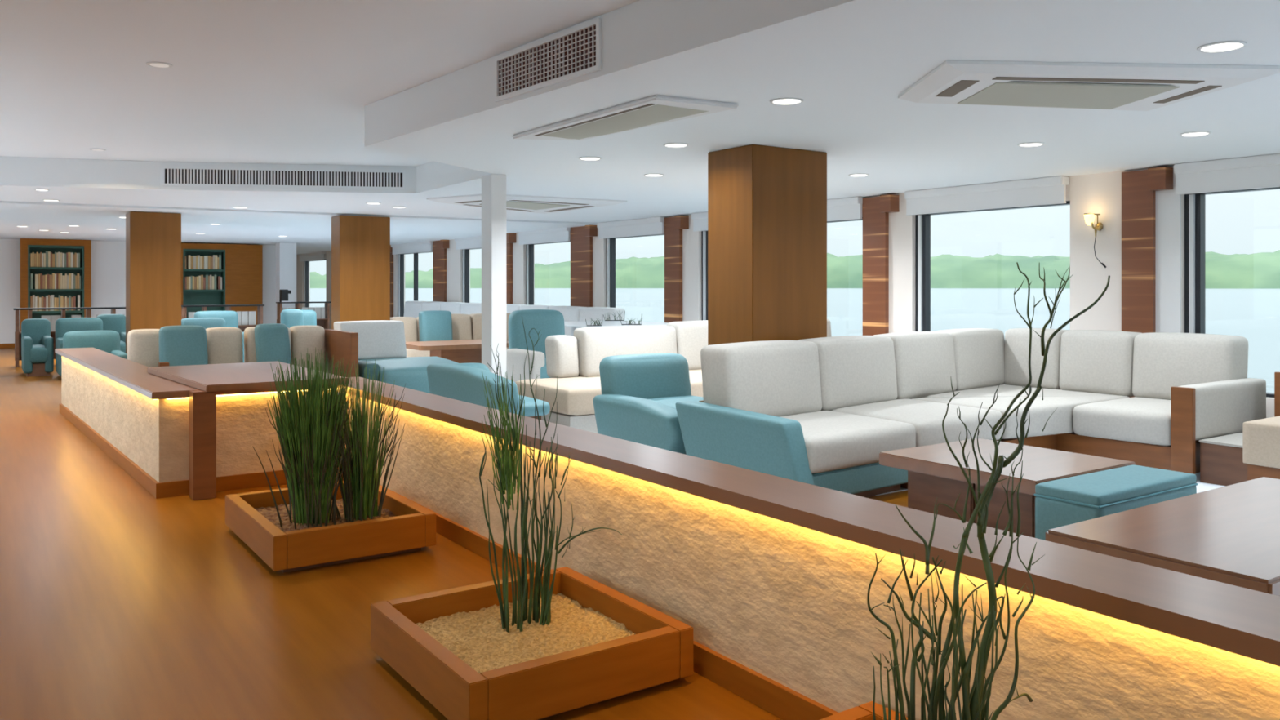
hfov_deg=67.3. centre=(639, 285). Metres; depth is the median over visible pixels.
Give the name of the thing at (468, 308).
cushion
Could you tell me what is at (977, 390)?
seat cushion
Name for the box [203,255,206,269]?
book
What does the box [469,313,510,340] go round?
cushion
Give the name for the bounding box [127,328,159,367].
cushion
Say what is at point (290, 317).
armchair
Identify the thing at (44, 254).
book
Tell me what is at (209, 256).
book
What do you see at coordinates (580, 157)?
recessed light
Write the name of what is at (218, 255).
book
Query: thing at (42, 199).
recessed light
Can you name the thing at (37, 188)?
recessed light
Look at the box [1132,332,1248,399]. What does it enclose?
cushion
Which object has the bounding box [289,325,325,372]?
cushion
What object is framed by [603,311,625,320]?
ornament
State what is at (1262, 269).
hills
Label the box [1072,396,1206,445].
seat cushion
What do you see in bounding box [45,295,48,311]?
book
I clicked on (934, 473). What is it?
coffee table
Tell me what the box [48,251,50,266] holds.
book
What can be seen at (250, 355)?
cushion
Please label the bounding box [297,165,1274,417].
wall
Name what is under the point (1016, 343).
cushion
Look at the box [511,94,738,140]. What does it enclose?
unit
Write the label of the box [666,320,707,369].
cushion
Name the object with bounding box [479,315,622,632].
plant
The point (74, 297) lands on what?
book
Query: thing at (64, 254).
book
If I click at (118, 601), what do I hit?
floor
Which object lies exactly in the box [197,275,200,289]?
book
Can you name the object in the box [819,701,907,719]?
planter box
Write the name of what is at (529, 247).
window
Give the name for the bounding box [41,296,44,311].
book
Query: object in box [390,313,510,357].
sofa
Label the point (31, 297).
book
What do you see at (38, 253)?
book
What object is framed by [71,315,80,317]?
magazine
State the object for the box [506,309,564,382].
armchair
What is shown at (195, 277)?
book
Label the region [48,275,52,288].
book
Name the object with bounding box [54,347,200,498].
wall
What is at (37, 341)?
armchair
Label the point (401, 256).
window
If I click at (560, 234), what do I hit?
roller blind
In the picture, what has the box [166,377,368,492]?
wall
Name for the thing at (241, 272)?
bookcase
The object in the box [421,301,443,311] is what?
cushion
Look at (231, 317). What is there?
armchair
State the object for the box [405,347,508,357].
seat cushion
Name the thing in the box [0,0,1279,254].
ceiling
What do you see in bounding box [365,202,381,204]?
recessed light
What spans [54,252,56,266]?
book
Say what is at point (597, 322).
ornament
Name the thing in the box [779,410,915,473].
seat cushion
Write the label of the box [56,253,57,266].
book
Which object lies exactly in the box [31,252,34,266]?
book
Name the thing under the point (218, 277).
book
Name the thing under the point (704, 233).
window
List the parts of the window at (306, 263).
frame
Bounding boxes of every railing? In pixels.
[13,306,125,367]
[181,304,264,332]
[275,301,331,328]
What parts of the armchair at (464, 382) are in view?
backrest, arm, seat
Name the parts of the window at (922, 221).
frame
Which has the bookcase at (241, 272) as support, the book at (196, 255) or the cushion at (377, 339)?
the book at (196, 255)
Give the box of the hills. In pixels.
[310,249,1279,288]
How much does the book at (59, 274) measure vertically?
0.352 m
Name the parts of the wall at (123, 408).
skirting, rail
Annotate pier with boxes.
[275,242,296,323]
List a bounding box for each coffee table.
[879,438,1135,537]
[1045,476,1279,595]
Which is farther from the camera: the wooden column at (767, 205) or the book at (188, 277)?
the book at (188, 277)
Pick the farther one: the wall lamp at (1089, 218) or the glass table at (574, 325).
the glass table at (574, 325)
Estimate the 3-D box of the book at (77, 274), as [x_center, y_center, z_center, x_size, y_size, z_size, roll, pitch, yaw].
[-13.062,-0.108,22.344,0.045,0.355,0.185,0,0,-34]
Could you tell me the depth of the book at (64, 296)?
22.14 m
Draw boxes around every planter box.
[225,481,435,573]
[370,566,693,719]
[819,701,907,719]
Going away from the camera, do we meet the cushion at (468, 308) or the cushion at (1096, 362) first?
the cushion at (1096, 362)
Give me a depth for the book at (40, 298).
21.85 m
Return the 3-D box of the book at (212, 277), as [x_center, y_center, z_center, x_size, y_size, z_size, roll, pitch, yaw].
[-10.665,-0.077,23.980,0.052,0.332,0.163,0,0,-34]
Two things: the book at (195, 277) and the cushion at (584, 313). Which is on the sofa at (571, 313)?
the cushion at (584, 313)
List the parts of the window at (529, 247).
frame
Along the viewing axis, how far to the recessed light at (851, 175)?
9.45 m
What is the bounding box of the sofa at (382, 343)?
[333,320,457,393]
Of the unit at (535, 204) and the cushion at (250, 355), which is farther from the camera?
the unit at (535, 204)
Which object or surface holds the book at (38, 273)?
on the bookcase at (28, 246)
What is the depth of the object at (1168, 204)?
8.80 m
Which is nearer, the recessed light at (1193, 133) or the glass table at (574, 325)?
the recessed light at (1193, 133)
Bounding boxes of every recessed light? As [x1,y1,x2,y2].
[34,188,48,191]
[42,199,60,201]
[89,148,106,151]
[146,61,172,67]
[232,206,248,208]
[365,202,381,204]
[578,156,601,159]
[644,173,663,176]
[663,142,688,146]
[769,97,803,104]
[848,173,868,176]
[1017,142,1044,146]
[1179,131,1211,136]
[1196,40,1247,52]
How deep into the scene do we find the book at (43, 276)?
21.89 m
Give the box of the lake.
[310,288,1279,392]
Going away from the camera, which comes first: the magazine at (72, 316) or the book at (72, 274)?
the magazine at (72, 316)
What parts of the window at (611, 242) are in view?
frame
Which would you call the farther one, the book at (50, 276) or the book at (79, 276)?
the book at (79, 276)
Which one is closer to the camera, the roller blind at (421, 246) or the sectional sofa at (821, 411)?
the sectional sofa at (821, 411)
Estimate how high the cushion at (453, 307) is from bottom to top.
0.589 m
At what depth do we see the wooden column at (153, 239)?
13.97 m
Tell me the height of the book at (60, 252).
0.338 m
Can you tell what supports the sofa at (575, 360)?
on the floor
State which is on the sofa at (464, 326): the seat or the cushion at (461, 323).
the cushion at (461, 323)
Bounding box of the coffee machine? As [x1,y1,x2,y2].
[279,289,291,302]
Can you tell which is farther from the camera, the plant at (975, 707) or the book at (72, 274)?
the book at (72, 274)
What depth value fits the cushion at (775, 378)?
6.71 m
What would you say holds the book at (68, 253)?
on the bookcase at (28, 246)
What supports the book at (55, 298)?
on the bookcase at (28, 246)
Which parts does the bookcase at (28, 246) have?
panel, shelf, shelf, shelf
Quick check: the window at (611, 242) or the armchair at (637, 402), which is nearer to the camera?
the armchair at (637, 402)
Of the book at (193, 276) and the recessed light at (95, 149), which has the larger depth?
the book at (193, 276)
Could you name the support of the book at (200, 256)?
on the bookcase at (241, 272)
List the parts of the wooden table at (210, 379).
leg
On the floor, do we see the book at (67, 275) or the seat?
the seat
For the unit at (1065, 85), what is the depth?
5.01 m
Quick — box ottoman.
[1033,464,1197,540]
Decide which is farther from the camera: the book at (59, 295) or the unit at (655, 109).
the book at (59, 295)
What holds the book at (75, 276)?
on the bookcase at (28, 246)
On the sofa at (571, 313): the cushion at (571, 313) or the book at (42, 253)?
the cushion at (571, 313)
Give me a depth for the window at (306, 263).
32.51 m
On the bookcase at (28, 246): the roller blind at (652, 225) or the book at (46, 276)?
the book at (46, 276)
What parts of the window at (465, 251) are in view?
frame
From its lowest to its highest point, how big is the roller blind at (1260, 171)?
0.273 m
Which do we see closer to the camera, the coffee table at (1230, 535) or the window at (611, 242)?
the coffee table at (1230, 535)
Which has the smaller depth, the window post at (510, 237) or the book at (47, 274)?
the window post at (510, 237)
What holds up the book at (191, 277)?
on the bookcase at (241, 272)
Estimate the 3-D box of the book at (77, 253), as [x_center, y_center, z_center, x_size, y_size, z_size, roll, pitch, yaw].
[-13.083,-0.594,22.345,0.034,0.326,0.188,0,0,-34]
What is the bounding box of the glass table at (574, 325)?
[564,320,668,336]
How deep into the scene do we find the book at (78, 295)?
22.27 m
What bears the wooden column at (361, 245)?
on the floor
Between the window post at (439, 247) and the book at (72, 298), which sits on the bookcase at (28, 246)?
the book at (72, 298)
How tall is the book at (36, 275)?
0.337 m
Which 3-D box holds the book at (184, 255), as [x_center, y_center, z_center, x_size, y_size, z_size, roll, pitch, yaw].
[-11.184,-0.575,23.634,0.034,0.327,0.159,0,0,-34]
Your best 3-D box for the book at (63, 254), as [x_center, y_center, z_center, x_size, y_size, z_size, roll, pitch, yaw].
[-13.308,-0.594,22.180,0.040,0.325,0.188,0,0,-34]
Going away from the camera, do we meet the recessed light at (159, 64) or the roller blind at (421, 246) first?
the recessed light at (159, 64)
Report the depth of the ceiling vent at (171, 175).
11.17 m
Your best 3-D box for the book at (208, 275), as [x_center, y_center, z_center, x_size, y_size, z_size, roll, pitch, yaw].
[-10.717,-0.093,23.965,0.044,0.365,0.176,0,0,-34]
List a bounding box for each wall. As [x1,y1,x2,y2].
[0,238,275,343]
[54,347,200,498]
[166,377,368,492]
[296,254,297,302]
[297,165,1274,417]
[331,379,1279,719]
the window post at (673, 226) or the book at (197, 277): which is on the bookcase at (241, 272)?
the book at (197, 277)
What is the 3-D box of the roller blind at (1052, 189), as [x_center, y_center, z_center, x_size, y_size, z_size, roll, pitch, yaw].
[3.688,-0.962,10.404,0.138,0.273,1.978,0,0,-34]
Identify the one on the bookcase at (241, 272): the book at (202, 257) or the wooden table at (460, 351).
the book at (202, 257)
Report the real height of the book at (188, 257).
0.347 m
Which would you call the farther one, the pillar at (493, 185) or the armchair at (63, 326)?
the armchair at (63, 326)
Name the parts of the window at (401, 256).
frame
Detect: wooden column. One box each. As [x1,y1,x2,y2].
[125,211,181,353]
[331,215,390,329]
[707,144,826,345]
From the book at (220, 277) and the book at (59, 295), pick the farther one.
the book at (220, 277)
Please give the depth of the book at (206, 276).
23.83 m
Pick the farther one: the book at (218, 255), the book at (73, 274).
the book at (218, 255)
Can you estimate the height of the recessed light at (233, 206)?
0.008 m
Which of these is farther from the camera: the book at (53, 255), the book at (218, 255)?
the book at (218, 255)
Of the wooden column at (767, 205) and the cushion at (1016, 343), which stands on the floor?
the wooden column at (767, 205)
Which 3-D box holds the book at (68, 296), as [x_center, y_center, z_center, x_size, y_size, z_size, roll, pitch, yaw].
[-13.206,0.396,22.257,0.048,0.346,0.172,0,0,-34]
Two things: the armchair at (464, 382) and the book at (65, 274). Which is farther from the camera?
the book at (65, 274)
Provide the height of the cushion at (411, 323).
0.463 m
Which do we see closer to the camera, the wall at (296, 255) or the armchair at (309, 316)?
the armchair at (309, 316)
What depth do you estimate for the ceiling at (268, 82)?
6.15 m
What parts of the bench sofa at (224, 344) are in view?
panel, panel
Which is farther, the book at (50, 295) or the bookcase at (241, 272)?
the bookcase at (241, 272)
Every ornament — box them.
[585,317,602,325]
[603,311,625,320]
[620,313,642,324]
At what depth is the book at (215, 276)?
23.93 m
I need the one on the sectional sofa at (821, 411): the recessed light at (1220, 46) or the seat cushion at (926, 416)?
the seat cushion at (926, 416)
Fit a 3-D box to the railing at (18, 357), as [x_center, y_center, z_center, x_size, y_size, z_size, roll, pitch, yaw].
[-10.085,0.892,17.154,1.830,1.014,0.300,0,0,-34]
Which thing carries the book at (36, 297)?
on the bookcase at (28, 246)
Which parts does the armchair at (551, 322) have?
arm, backrest, seat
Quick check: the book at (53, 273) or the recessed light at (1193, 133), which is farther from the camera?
the book at (53, 273)
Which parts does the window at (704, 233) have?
frame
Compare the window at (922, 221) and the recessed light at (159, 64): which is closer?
the recessed light at (159, 64)
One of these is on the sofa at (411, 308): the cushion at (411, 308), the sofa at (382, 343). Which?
the cushion at (411, 308)
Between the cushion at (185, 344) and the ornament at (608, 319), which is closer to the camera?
the cushion at (185, 344)
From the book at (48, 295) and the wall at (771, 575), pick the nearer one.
the wall at (771, 575)
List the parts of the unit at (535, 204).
filter panel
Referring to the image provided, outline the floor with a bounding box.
[0,347,1226,719]
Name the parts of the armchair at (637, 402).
arm, backrest, seat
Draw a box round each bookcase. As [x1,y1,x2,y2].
[20,238,91,331]
[181,243,262,324]
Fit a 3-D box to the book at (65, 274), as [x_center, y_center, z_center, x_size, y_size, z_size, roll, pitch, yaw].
[-13.266,-0.107,22.213,0.030,0.352,0.167,0,0,-34]
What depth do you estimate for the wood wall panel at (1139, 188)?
8.99 m
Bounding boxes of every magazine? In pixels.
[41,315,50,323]
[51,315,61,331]
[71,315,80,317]
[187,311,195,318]
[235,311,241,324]
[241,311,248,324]
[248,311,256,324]
[307,306,314,310]
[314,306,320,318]
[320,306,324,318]
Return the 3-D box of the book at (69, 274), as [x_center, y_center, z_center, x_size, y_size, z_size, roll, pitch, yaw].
[-13.202,-0.110,22.256,0.044,0.358,0.186,0,0,-34]
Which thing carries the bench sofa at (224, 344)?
on the floor
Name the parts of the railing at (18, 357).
leg, leg, panel, leg, leg, leg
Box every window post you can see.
[390,244,393,317]
[432,240,448,302]
[506,232,515,303]
[570,224,597,306]
[664,215,688,322]
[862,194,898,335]
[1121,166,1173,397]
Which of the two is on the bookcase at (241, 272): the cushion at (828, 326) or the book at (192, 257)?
the book at (192, 257)
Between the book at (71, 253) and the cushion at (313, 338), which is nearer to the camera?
the cushion at (313, 338)
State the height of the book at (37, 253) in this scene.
0.341 m
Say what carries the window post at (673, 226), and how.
attached to the wall at (1100, 193)
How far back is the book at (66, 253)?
22.15 m
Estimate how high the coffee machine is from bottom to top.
0.300 m
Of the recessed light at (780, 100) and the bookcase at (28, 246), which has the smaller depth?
the recessed light at (780, 100)
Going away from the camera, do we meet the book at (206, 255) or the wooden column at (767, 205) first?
the wooden column at (767, 205)
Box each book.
[30,253,32,266]
[30,273,33,288]
[30,296,32,311]
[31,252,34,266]
[32,294,35,311]
[34,253,36,266]
[35,252,38,266]
[35,274,38,288]
[35,296,37,311]
[36,295,39,311]
[38,253,39,266]
[38,273,39,288]
[39,297,41,311]
[40,252,41,266]
[40,273,42,288]
[41,253,43,266]
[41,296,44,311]
[42,275,44,288]
[43,253,45,266]
[44,275,47,288]
[45,251,48,266]
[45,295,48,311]
[47,274,48,288]
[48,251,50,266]
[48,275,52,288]
[48,294,49,311]
[49,295,51,311]
[50,252,52,266]
[51,294,53,311]
[52,253,54,266]
[52,272,54,288]
[53,297,57,311]
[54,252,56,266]
[54,274,56,288]
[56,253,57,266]
[56,273,57,288]
[57,252,60,266]
[57,273,60,288]
[58,294,60,311]
[60,252,62,266]
[60,273,62,288]
[60,295,63,311]
[62,253,64,266]
[62,275,65,288]
[64,253,66,266]
[64,273,66,288]
[64,296,66,311]
[66,253,67,266]
[66,275,68,288]
[67,252,70,266]
[67,295,71,311]
[68,273,71,288]
[70,252,73,267]
[71,273,73,288]
[71,297,73,311]
[72,296,75,310]
[73,253,75,267]
[73,274,75,288]
[74,253,76,267]
[75,275,76,288]
[76,253,78,267]
[76,273,79,288]
[77,294,79,310]
[78,253,79,267]
[79,275,80,288]
[184,255,186,269]
[184,276,186,289]
[186,255,191,269]
[186,276,188,289]
[188,276,190,289]
[189,275,192,289]
[191,255,195,269]
[191,256,193,269]
[192,275,194,289]
[194,276,196,289]
[195,255,197,269]
[196,276,199,289]
[197,254,199,269]
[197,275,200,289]
[200,256,201,269]
[200,275,203,289]
[201,256,204,269]
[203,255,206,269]
[203,276,205,289]
[204,275,208,289]
[206,255,208,269]
[208,255,210,269]
[208,275,209,289]
[208,275,211,289]
[210,257,213,269]
[211,254,214,269]
[211,275,213,289]
[213,275,216,289]
[214,254,217,269]
[217,254,221,269]
[217,257,218,269]
[217,276,220,289]
[220,276,222,289]
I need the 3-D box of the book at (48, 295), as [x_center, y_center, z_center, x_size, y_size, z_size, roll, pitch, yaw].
[-13.540,0.385,22.019,0.029,0.369,0.189,0,0,-34]
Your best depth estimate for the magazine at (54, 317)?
16.93 m
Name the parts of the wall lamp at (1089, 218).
lamp shade, wall plate, cord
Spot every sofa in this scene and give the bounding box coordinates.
[127,325,358,394]
[333,320,457,393]
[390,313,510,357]
[404,301,481,318]
[506,303,625,335]
[515,319,831,433]
[675,328,1266,497]
[1274,371,1279,416]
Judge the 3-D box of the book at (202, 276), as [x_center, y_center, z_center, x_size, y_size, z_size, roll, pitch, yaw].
[-10.877,-0.092,23.846,0.053,0.362,0.168,0,0,-34]
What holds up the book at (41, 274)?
on the bookcase at (28, 246)
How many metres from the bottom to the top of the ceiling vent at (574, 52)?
0.270 m
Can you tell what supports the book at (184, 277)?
on the bookcase at (241, 272)
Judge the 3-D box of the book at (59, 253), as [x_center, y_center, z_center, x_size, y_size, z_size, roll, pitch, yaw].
[-13.380,-0.607,22.134,0.036,0.352,0.166,0,0,-34]
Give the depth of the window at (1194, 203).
8.71 m
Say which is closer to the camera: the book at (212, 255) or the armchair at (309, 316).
the armchair at (309, 316)
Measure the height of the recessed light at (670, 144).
0.008 m
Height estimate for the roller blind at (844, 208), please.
0.273 m
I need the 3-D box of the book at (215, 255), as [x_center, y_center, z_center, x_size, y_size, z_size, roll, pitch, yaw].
[-10.605,-0.591,24.017,0.058,0.361,0.157,0,0,-34]
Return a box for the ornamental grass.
[253,347,405,528]
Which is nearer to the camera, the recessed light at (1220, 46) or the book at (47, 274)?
the recessed light at (1220, 46)
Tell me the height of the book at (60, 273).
0.363 m
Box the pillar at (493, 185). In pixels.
[481,173,506,377]
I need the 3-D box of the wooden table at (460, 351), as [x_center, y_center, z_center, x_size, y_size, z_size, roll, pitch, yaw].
[-2.571,1.099,13.640,1.520,0.599,1.120,0,0,-34]
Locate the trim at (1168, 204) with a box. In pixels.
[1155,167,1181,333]
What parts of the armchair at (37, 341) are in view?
arm, backrest, seat, arm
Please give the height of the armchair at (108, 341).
0.844 m
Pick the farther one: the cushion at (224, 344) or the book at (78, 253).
the book at (78, 253)
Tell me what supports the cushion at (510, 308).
on the sofa at (571, 313)
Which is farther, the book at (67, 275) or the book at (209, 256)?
the book at (209, 256)
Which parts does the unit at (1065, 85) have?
filter panel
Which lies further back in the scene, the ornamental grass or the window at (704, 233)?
the window at (704, 233)
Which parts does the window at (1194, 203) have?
frame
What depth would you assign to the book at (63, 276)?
22.11 m
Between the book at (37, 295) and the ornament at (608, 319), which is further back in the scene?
the book at (37, 295)
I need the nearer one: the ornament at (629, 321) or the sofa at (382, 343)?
the sofa at (382, 343)
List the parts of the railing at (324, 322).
leg, leg, panel, leg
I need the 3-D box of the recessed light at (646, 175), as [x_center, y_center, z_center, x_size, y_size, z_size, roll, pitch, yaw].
[0.138,-1.095,9.498,0.198,0.008,0.198,0,0,-34]
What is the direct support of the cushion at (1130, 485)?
on the ottoman
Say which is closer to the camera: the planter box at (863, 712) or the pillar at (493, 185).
the planter box at (863, 712)
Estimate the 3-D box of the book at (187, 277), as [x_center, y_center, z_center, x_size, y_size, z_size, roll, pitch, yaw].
[-11.149,-0.071,23.659,0.042,0.320,0.182,0,0,-34]
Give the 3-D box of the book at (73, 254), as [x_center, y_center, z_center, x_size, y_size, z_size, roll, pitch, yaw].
[-13.127,-0.583,22.290,0.029,0.305,0.168,0,0,-34]
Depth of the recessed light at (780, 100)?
5.69 m
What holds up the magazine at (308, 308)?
on the railing at (324, 322)
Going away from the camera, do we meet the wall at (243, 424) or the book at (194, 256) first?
the wall at (243, 424)
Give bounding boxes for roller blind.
[297,252,325,261]
[391,240,432,254]
[517,226,570,244]
[596,216,666,238]
[691,196,864,231]
[904,175,1069,215]
[1173,153,1279,195]
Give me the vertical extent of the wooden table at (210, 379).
0.751 m
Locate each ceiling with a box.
[0,0,639,166]
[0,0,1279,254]
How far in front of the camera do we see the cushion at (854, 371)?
7.46 m
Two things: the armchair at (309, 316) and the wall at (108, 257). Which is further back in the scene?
the wall at (108, 257)
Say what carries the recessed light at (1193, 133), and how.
in the ceiling at (849, 62)
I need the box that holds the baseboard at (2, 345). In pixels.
[0,343,14,348]
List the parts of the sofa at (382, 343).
arm, seat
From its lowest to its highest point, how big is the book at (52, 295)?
0.366 m
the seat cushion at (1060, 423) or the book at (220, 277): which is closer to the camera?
the seat cushion at (1060, 423)
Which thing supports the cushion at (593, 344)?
on the sofa at (575, 360)
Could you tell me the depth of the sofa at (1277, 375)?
7.19 m
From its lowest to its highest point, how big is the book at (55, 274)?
0.346 m
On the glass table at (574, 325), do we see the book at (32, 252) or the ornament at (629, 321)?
the ornament at (629, 321)
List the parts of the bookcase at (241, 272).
panel, shelf, shelf, panel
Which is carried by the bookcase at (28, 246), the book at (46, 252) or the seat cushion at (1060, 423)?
the book at (46, 252)
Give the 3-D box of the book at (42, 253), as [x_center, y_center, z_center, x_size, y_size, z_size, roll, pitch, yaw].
[-13.642,-0.588,21.953,0.029,0.314,0.181,0,0,-34]
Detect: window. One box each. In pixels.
[304,258,326,307]
[398,251,432,316]
[462,248,481,302]
[525,240,570,305]
[606,232,664,307]
[702,217,862,319]
[915,200,1070,331]
[1184,186,1279,397]
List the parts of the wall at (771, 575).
skirting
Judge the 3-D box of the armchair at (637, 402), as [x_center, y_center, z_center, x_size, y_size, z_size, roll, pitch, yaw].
[0.260,0.980,7.481,0.923,0.839,1.210,0,0,-34]
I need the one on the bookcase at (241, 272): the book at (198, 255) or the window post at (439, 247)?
the book at (198, 255)
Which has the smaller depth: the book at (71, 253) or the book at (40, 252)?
the book at (40, 252)
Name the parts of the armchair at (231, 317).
backrest, arm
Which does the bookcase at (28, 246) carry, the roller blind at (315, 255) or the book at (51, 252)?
the book at (51, 252)
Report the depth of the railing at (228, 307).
19.59 m
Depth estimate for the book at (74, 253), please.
22.25 m
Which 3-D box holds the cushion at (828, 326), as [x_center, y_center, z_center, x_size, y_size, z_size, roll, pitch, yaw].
[1.825,0.670,11.582,1.166,0.563,0.322,0,0,-34]
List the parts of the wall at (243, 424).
skirting, panel, rail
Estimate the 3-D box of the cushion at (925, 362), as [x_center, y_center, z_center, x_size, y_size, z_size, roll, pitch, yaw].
[2.373,0.680,8.339,0.969,0.559,0.364,0,0,-44]
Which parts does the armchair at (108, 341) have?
arm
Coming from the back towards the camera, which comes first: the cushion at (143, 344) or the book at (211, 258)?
the book at (211, 258)
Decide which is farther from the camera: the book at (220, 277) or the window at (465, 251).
the book at (220, 277)
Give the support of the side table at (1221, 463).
on the floor
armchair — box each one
[21,318,53,377]
[55,317,102,377]
[62,330,127,359]
[97,314,125,352]
[181,317,226,328]
[193,311,244,362]
[280,309,303,328]
[302,310,316,325]
[426,362,550,419]
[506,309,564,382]
[593,353,703,454]
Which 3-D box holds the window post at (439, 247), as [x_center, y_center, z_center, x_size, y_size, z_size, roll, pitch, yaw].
[-4.736,0.150,22.658,0.159,2.460,0.840,0,0,-34]
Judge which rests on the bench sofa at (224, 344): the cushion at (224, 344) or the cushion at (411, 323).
the cushion at (224, 344)
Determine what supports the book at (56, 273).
on the bookcase at (28, 246)
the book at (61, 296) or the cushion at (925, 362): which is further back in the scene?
the book at (61, 296)
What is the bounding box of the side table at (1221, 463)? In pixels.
[1199,432,1248,485]
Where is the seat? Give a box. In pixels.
[1242,415,1279,480]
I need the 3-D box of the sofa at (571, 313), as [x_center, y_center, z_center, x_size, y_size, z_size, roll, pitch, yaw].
[-1.882,0.880,17.558,0.972,1.039,4.499,0,0,-34]
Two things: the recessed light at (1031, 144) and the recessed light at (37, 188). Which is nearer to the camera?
the recessed light at (1031, 144)
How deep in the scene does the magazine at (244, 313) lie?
19.68 m
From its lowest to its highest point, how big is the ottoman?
0.422 m
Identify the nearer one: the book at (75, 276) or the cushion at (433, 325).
the cushion at (433, 325)
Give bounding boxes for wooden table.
[146,360,347,500]
[405,339,508,363]
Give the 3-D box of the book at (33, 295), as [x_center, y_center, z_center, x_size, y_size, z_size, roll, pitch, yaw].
[-13.792,0.386,21.865,0.042,0.366,0.187,0,0,-34]
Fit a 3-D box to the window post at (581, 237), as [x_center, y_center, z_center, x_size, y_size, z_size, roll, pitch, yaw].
[-1.057,0.150,17.299,0.159,2.460,0.840,0,0,-34]
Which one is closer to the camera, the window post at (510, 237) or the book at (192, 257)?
the window post at (510, 237)
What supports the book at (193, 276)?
on the bookcase at (241, 272)
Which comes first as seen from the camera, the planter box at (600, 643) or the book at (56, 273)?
the planter box at (600, 643)
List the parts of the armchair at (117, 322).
backrest, seat, arm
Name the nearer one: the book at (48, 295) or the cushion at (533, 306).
the cushion at (533, 306)
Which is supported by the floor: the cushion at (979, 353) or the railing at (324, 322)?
the railing at (324, 322)
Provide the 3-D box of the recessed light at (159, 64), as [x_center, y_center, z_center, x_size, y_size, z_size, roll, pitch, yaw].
[-3.077,-1.415,6.155,0.152,0.008,0.152,0,0,-34]
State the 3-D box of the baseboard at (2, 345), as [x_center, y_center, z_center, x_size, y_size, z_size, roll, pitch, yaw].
[-13.321,1.349,22.380,9.370,0.099,0.019,0,0,-34]
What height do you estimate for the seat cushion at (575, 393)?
0.273 m
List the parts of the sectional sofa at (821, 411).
arm, arm panel, arm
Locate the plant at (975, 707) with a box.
[866,262,1110,719]
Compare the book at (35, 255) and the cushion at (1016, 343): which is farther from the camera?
the book at (35, 255)
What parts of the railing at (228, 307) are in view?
leg, leg, leg, shelf, panel, leg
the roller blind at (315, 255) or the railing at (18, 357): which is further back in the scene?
the roller blind at (315, 255)
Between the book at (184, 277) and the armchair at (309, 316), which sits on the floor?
the armchair at (309, 316)
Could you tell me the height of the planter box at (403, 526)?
0.199 m
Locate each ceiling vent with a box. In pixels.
[162,166,404,189]
[494,17,601,102]
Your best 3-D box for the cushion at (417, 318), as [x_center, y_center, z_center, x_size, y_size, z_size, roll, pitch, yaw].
[-3.430,0.720,15.482,0.316,0.463,0.322,0,0,-34]
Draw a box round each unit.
[426,194,626,213]
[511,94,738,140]
[897,60,1279,111]
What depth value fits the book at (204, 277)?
23.80 m
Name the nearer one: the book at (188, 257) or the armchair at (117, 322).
the armchair at (117, 322)
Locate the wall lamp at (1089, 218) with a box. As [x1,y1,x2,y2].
[1084,213,1106,267]
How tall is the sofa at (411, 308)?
1.039 m
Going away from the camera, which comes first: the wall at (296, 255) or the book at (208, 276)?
the book at (208, 276)
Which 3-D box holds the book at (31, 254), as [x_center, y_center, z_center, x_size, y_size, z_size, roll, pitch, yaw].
[-13.816,-0.586,21.818,0.037,0.311,0.153,0,0,-34]
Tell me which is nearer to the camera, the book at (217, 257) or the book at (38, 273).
the book at (38, 273)
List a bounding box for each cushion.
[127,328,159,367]
[159,324,208,366]
[205,327,243,364]
[244,326,291,362]
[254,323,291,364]
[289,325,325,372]
[333,320,406,359]
[390,316,417,342]
[404,301,425,318]
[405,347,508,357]
[416,316,419,341]
[418,310,453,341]
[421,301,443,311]
[440,302,462,313]
[451,313,471,340]
[460,302,481,315]
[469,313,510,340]
[506,303,527,313]
[515,369,703,415]
[520,304,553,310]
[545,334,579,377]
[548,306,582,335]
[573,325,676,377]
[578,306,625,320]
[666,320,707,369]
[700,340,822,417]
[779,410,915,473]
[798,335,897,410]
[826,319,831,337]
[831,398,1003,446]
[873,331,956,399]
[911,396,1126,439]
[924,384,1128,397]
[934,328,1004,391]
[1004,328,1071,389]
[1035,464,1195,506]
[1059,329,1141,396]
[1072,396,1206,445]
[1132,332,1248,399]

